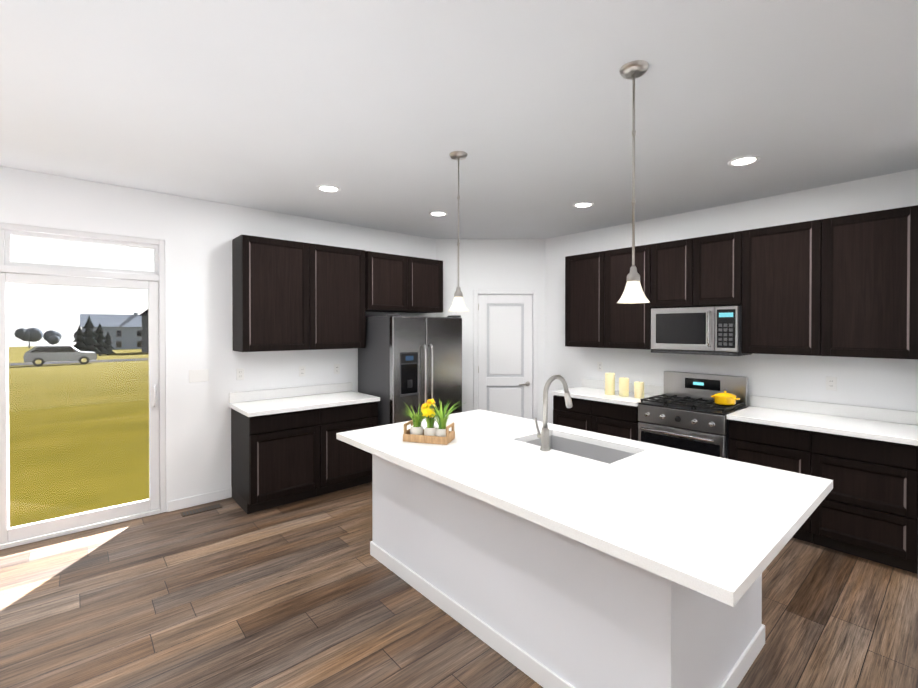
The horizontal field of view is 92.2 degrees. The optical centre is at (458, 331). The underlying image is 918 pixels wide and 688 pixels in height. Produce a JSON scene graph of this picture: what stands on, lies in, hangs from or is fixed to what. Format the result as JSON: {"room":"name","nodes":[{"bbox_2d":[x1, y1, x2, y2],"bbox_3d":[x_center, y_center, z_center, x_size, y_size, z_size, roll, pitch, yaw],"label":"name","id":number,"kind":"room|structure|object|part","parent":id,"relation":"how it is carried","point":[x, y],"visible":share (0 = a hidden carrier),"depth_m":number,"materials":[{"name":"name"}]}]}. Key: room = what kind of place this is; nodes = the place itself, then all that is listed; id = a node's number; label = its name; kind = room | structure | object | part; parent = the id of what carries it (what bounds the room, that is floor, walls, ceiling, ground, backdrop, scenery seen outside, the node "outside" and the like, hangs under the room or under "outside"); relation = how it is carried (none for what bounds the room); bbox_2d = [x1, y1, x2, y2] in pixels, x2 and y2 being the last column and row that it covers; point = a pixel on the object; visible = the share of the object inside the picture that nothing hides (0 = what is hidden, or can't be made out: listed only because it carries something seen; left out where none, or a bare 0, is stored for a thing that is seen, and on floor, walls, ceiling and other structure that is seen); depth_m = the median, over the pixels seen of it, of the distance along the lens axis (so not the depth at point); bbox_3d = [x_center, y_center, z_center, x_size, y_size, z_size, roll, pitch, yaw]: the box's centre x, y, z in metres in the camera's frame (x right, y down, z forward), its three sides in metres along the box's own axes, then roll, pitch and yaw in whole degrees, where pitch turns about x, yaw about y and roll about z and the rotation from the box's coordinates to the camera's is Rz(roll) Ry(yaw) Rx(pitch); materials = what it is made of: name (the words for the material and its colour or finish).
{"room":"kitchen","nodes":[
{"label":"kitchen","id":0,"kind":"room"},
{"bbox_2d":[0,166,435,511],"bbox_3d":[-3.412,0.202,3.398,8.100,2.860,0.160,0,1,-41],"label":"wall","id":1,"kind":"structure","parent":0,"point":[198,236],"depth_m":4.14,"materials":[{"name":"paint"}]},
{"bbox_2d":[0,222,165,549],"bbox_3d":[-3.454,0.410,3.327,2.080,2.445,0.164,0,1,-41],"label":"sliding glass door","id":2,"kind":"structure","parent":1,"relation":"in","point":[152,282],"depth_m":3.64,"materials":[{"name":"white plastic"}]},
{"bbox_2d":[168,489,228,511],"bbox_3d":[-2.433,1.580,4.142,0.500,0.095,0.014,0,1,-41],"label":"baseboard","id":3,"kind":"structure","parent":1,"relation":"attached to","point":[191,501],"depth_m":4.12,"materials":[{"name":"white paint"}]},
{"bbox_2d":[237,368,243,379],"bbox_3d":[-2.163,0.426,4.371,0.070,0.114,0.008,0,1,-41],"label":"electrical outlet plate","id":4,"kind":"object","parent":1,"relation":"attached to","point":[240,373],"visible":1,"depth_m":4.37,"materials":[{"name":"white plastic"}]},
{"bbox_2d":[299,366,304,376],"bbox_3d":[-1.694,0.433,4.778,0.070,0.114,0.008,0,1,-41],"label":"electrical outlet plate","id":5,"kind":"object","parent":1,"relation":"attached to","point":[301,371],"visible":1,"depth_m":4.77,"materials":[{"name":"white plastic"}]},
{"bbox_2d":[334,364,339,373],"bbox_3d":[-1.392,0.431,5.040,0.070,0.114,0.008,0,1,-41],"label":"electrical outlet plate","id":6,"kind":"object","parent":1,"relation":"attached to","point":[336,368],"visible":1,"depth_m":5.04,"materials":[{"name":"white plastic"}]},
{"bbox_2d":[232,235,442,351],"bbox_3d":[-1.207,-0.356,4.951,2.350,1.085,0.373,0,1,-41],"label":"upper cabinet","id":7,"kind":"object","parent":1,"relation":"attached to","point":[287,295],"visible":1,"depth_m":4.53,"materials":[{"name":"brown wood"}]},
{"bbox_2d":[0,482,917,687],"bbox_3d":[-0.453,1.650,0.838,9.600,0.001,8.000,0,1,-41],"label":"floor","id":8,"kind":"structure","parent":0,"point":[312,592],"depth_m":2.56,"materials":[{"name":"brown wood"}]},
{"bbox_2d":[181,503,221,516],"bbox_3d":[-2.337,1.625,4.016,0.320,0.006,0.110,0,1,-41],"label":"floor vent","id":9,"kind":"object","parent":8,"relation":"in","point":[200,510],"visible":1,"depth_m":4.00,"materials":[{"name":"brown metal"}]},
{"bbox_2d":[229,382,379,513],"bbox_3d":[-1.538,1.112,4.496,1.310,1.025,0.642,0,1,-41],"label":"base cabinet","id":10,"kind":"object","parent":8,"relation":"on","point":[287,447],"depth_m":4.22,"materials":[{"name":"brown wood"}]},
{"bbox_2d":[358,314,461,425],"bbox_3d":[-0.553,0.717,5.188,0.970,1.807,0.830,0,1,-41],"label":"refrigerator","id":11,"kind":"object","parent":8,"relation":"on","point":[409,361],"visible":0.48,"depth_m":4.84,"materials":[{"name":"grey metal"}]},
{"bbox_2d":[370,453,764,687],"bbox_3d":[0.480,1.194,2.771,1.115,0.884,2.168,0,1,-41],"label":"kitchen island","id":12,"kind":"object","parent":8,"relation":"on","point":[575,558],"depth_m":2.06,"materials":[{"name":"paint"}]},
{"bbox_2d":[336,409,559,468],"bbox_3d":[-0.031,0.729,3.184,1.380,0.040,0.920,0,1,-41],"label":"island countertop","id":13,"kind":"structure","parent":12,"relation":"on","point":[473,429],"depth_m":3.01,"materials":[{"name":"white stone"}]},
{"bbox_2d":[402,398,464,444],"bbox_3d":[-0.165,0.574,2.899,0.446,0.273,0.487,0,1,-41],"label":"potted plants","id":14,"kind":"object","parent":13,"relation":"on","point":[431,433],"visible":1,"depth_m":2.85,"materials":[{"name":"green plant"}]},
{"bbox_2d":[528,433,635,460],"bbox_3d":[0.741,0.851,2.783,0.444,0.221,0.724,0,1,-41],"label":"sink","id":15,"kind":"object","parent":13,"relation":"in","point":[593,449],"depth_m":2.97,"materials":[{"name":"silver metal"}]},
{"bbox_2d":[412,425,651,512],"bbox_3d":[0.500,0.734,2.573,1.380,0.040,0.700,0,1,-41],"label":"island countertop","id":16,"kind":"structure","parent":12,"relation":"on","point":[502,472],"depth_m":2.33,"materials":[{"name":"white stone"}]},
{"bbox_2d":[534,375,572,450],"bbox_3d":[0.590,0.489,2.749,0.297,0.444,0.113,0,1,-41],"label":"faucet","id":17,"kind":"object","parent":16,"relation":"on","point":[543,436],"visible":1,"depth_m":2.65,"materials":[{"name":"silver metal"}]},
{"bbox_2d":[508,445,832,608],"bbox_3d":[1.004,0.738,1.991,1.380,0.040,0.840,0,1,-41],"label":"island countertop","id":18,"kind":"structure","parent":12,"relation":"on","point":[708,525],"depth_m":1.76,"materials":[{"name":"white stone"}]},
{"bbox_2d":[638,371,747,458],"bbox_3d":[2.216,1.027,4.215,0.688,1.200,0.787,0,1,-41],"label":"range","id":19,"kind":"object","parent":8,"relation":"on","point":[686,412],"depth_m":4.12,"materials":[{"name":"grey metal"}]},
{"bbox_3d":[2.432,0.600,4.037,0.179,0.135,0.240,0,1,-41],"label":"dutch oven","id":20,"kind":"part","parent":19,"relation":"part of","materials":[{"name":"yellow metal"}]},
{"bbox_2d":[551,379,917,573],"bbox_3d":[2.274,1.114,4.217,0.642,1.025,2.957,0,1,-41],"label":"base cabinet","id":21,"kind":"object","parent":8,"relation":"on","point":[864,459],"depth_m":3.29,"materials":[{"name":"brown wood"}]},
{"bbox_2d":[605,373,614,394],"bbox_3d":[1.661,0.573,4.864,0.104,0.247,0.104,0,1,-41],"label":"candle","id":22,"kind":"object","parent":21,"relation":"on","point":[609,383],"visible":1,"depth_m":4.82,"materials":[{"name":"beige wax"}]},
{"bbox_2d":[619,377,628,396],"bbox_3d":[1.774,0.594,4.750,0.100,0.207,0.100,0,1,-41],"label":"candle","id":23,"kind":"object","parent":21,"relation":"on","point":[623,387],"visible":1,"depth_m":4.71,"materials":[{"name":"beige wax"}]},
{"bbox_2d":[634,382,643,397],"bbox_3d":[1.889,0.609,4.632,0.096,0.177,0.096,0,1,-41],"label":"candle","id":24,"kind":"object","parent":21,"relation":"on","point":[638,389],"visible":1,"depth_m":4.59,"materials":[{"name":"beige wax"}]},
{"bbox_2d":[0,0,917,238],"bbox_3d":[-0.453,-1.270,0.818,9.600,0.120,8.000,0,1,-41],"label":"ceiling","id":25,"kind":"structure","parent":0,"point":[377,112],"depth_m":2.37,"materials":[{"name":"paint"}]},
{"bbox_2d":[317,185,340,192],"bbox_3d":[-1.121,-1.225,3.801,0.199,0.010,0.199,0,1,-41],"label":"recessed light","id":26,"kind":"object","parent":25,"relation":"in","point":[329,188],"visible":1,"depth_m":3.79,"materials":[{"name":"white paint"}]},
{"bbox_2d":[429,211,447,216],"bbox_3d":[-0.218,-1.231,4.637,0.199,0.010,0.199,0,1,-41],"label":"recessed light","id":27,"kind":"object","parent":25,"relation":"in","point":[438,213],"visible":0.98,"depth_m":4.61,"materials":[{"name":"white paint"}]},
{"bbox_2d":[448,151,468,310],"bbox_3d":[-0.004,-0.683,3.066,0.145,1.085,0.145,0,1,-41],"label":"pendant light","id":28,"kind":"object","parent":25,"relation":"hanging from","point":[458,303],"visible":1,"depth_m":3.04,"materials":[{"name":"white glass"}]},
{"bbox_2d":[573,202,593,207],"bbox_3d":[1.211,-1.228,4.302,0.199,0.010,0.199,0,1,-41],"label":"recessed light","id":29,"kind":"object","parent":25,"relation":"in","point":[582,204],"visible":0.92,"depth_m":4.28,"materials":[{"name":"white paint"}]},
{"bbox_2d":[617,60,649,302],"bbox_3d":[0.811,-0.676,2.052,0.145,1.085,0.145,0,1,-41],"label":"pendant light","id":30,"kind":"object","parent":25,"relation":"hanging from","point":[633,292],"visible":1,"depth_m":2.04,"materials":[{"name":"white glass"}]},
{"bbox_2d":[728,155,760,166],"bbox_3d":[2.046,-1.221,3.173,0.199,0.010,0.199,0,1,-41],"label":"recessed light","id":31,"kind":"object","parent":25,"relation":"in","point":[744,160],"visible":0.98,"depth_m":3.16,"materials":[{"name":"white paint"}]},
{"bbox_2d":[436,239,544,421],"bbox_3d":[0.425,0.184,6.040,1.722,2.860,0.120,0,0,0],"label":"wall","id":32,"kind":"structure","parent":0,"point":[501,264],"depth_m":5.97,"materials":[{"name":"paint"}]},
{"bbox_2d":[478,295,531,419],"bbox_3d":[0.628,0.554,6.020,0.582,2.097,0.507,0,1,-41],"label":"pantry door","id":33,"kind":"structure","parent":32,"relation":"in","point":[504,354],"depth_m":6.01,"materials":[{"name":"white paint"}]},
{"bbox_2d":[473,290,537,420],"bbox_3d":[0.629,0.526,6.035,0.872,2.176,0.136,0,0,0],"label":"door frame","id":34,"kind":"structure","parent":32,"relation":"attached to","point":[533,293],"depth_m":5.97,"materials":[{"name":"white paint"}]},
{"bbox_2d":[545,168,917,423],"bbox_3d":[3.393,0.201,3.538,0.160,2.860,6.650,0,1,-41],"label":"wall","id":35,"kind":"structure","parent":0,"point":[886,383],"depth_m":4.13,"materials":[{"name":"paint"}]},
{"bbox_2d":[597,362,602,370],"bbox_3d":[1.706,0.429,5.353,0.008,0.114,0.070,0,1,-41],"label":"electrical outlet plate","id":36,"kind":"object","parent":35,"relation":"attached to","point":[599,366],"visible":1,"depth_m":5.35,"materials":[{"name":"white plastic"}]},
{"bbox_2d":[565,205,917,359],"bbox_3d":[2.380,-0.351,4.313,0.343,1.085,2.975,0,1,-41],"label":"upper cabinet","id":37,"kind":"object","parent":35,"relation":"attached to","point":[844,286],"visible":1,"depth_m":3.69,"materials":[{"name":"brown wood"}]},
{"bbox_2d":[651,306,751,355],"bbox_3d":[2.326,-0.006,4.292,0.452,0.445,0.780,0,1,-41],"label":"microwave","id":38,"kind":"object","parent":37,"relation":"attached to","point":[713,330],"visible":0.98,"depth_m":4.13,"materials":[{"name":"grey metal"}]},
{"bbox_2d":[826,377,836,390],"bbox_3d":[3.129,0.440,3.714,0.008,0.114,0.070,0,1,-41],"label":"electrical outlet plate","id":39,"kind":"object","parent":35,"relation":"attached to","point":[831,383],"visible":1,"depth_m":3.71,"materials":[{"name":"white plastic"}]},
{"label":"outside","id":40,"kind":"structure","parent":0,"visible":0},
{"bbox_2d":[8,346,148,526],"bbox_3d":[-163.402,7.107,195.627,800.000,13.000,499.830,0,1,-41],"label":"ground","id":41,"kind":"structure","parent":40,"point":[18,512],"depth_m":8.86,"materials":[{"name":"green plant"}]},
{"bbox_2d":[15,328,76,347],"bbox_3d":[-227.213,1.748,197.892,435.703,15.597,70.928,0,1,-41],"label":"tree","id":42,"kind":"object","parent":41,"relation":"on","point":[46,336],"depth_m":204.44,"materials":[{"name":"grey"}]},
{"bbox_2d":[23,345,96,365],"bbox_3d":[-34.583,2.062,38.485,4.700,1.680,1.850,0,1,-41],"label":"car","id":43,"kind":"object","parent":41,"relation":"on","point":[79,356],"depth_m":37.63,"materials":[{"name":"grey paint"}]},
{"bbox_2d":[73,316,115,355],"bbox_3d":[-51.083,0.794,61.788,5.173,5.928,6.973,0,1,-41],"label":"conifers","id":44,"kind":"object","parent":41,"relation":"on","point":[89,325],"depth_m":60.23,"materials":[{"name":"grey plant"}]},
{"bbox_2d":[80,313,141,349],"bbox_3d":[-94.775,0.010,122.616,15.800,10.500,10.800,0,1,-41],"label":"house","id":45,"kind":"structure","parent":41,"relation":"on","point":[134,338],"depth_m":119.64,"materials":[{"name":"grey"}]},
{"bbox_2d":[139,309,148,351],"bbox_3d":[-52.523,-1.871,82.468,10.810,11.800,9.800,0,1,42],"label":"house","id":46,"kind":"structure","parent":41,"relation":"on","point":[145,346],"depth_m":81.04,"materials":[{"name":"grey"}]}
]}

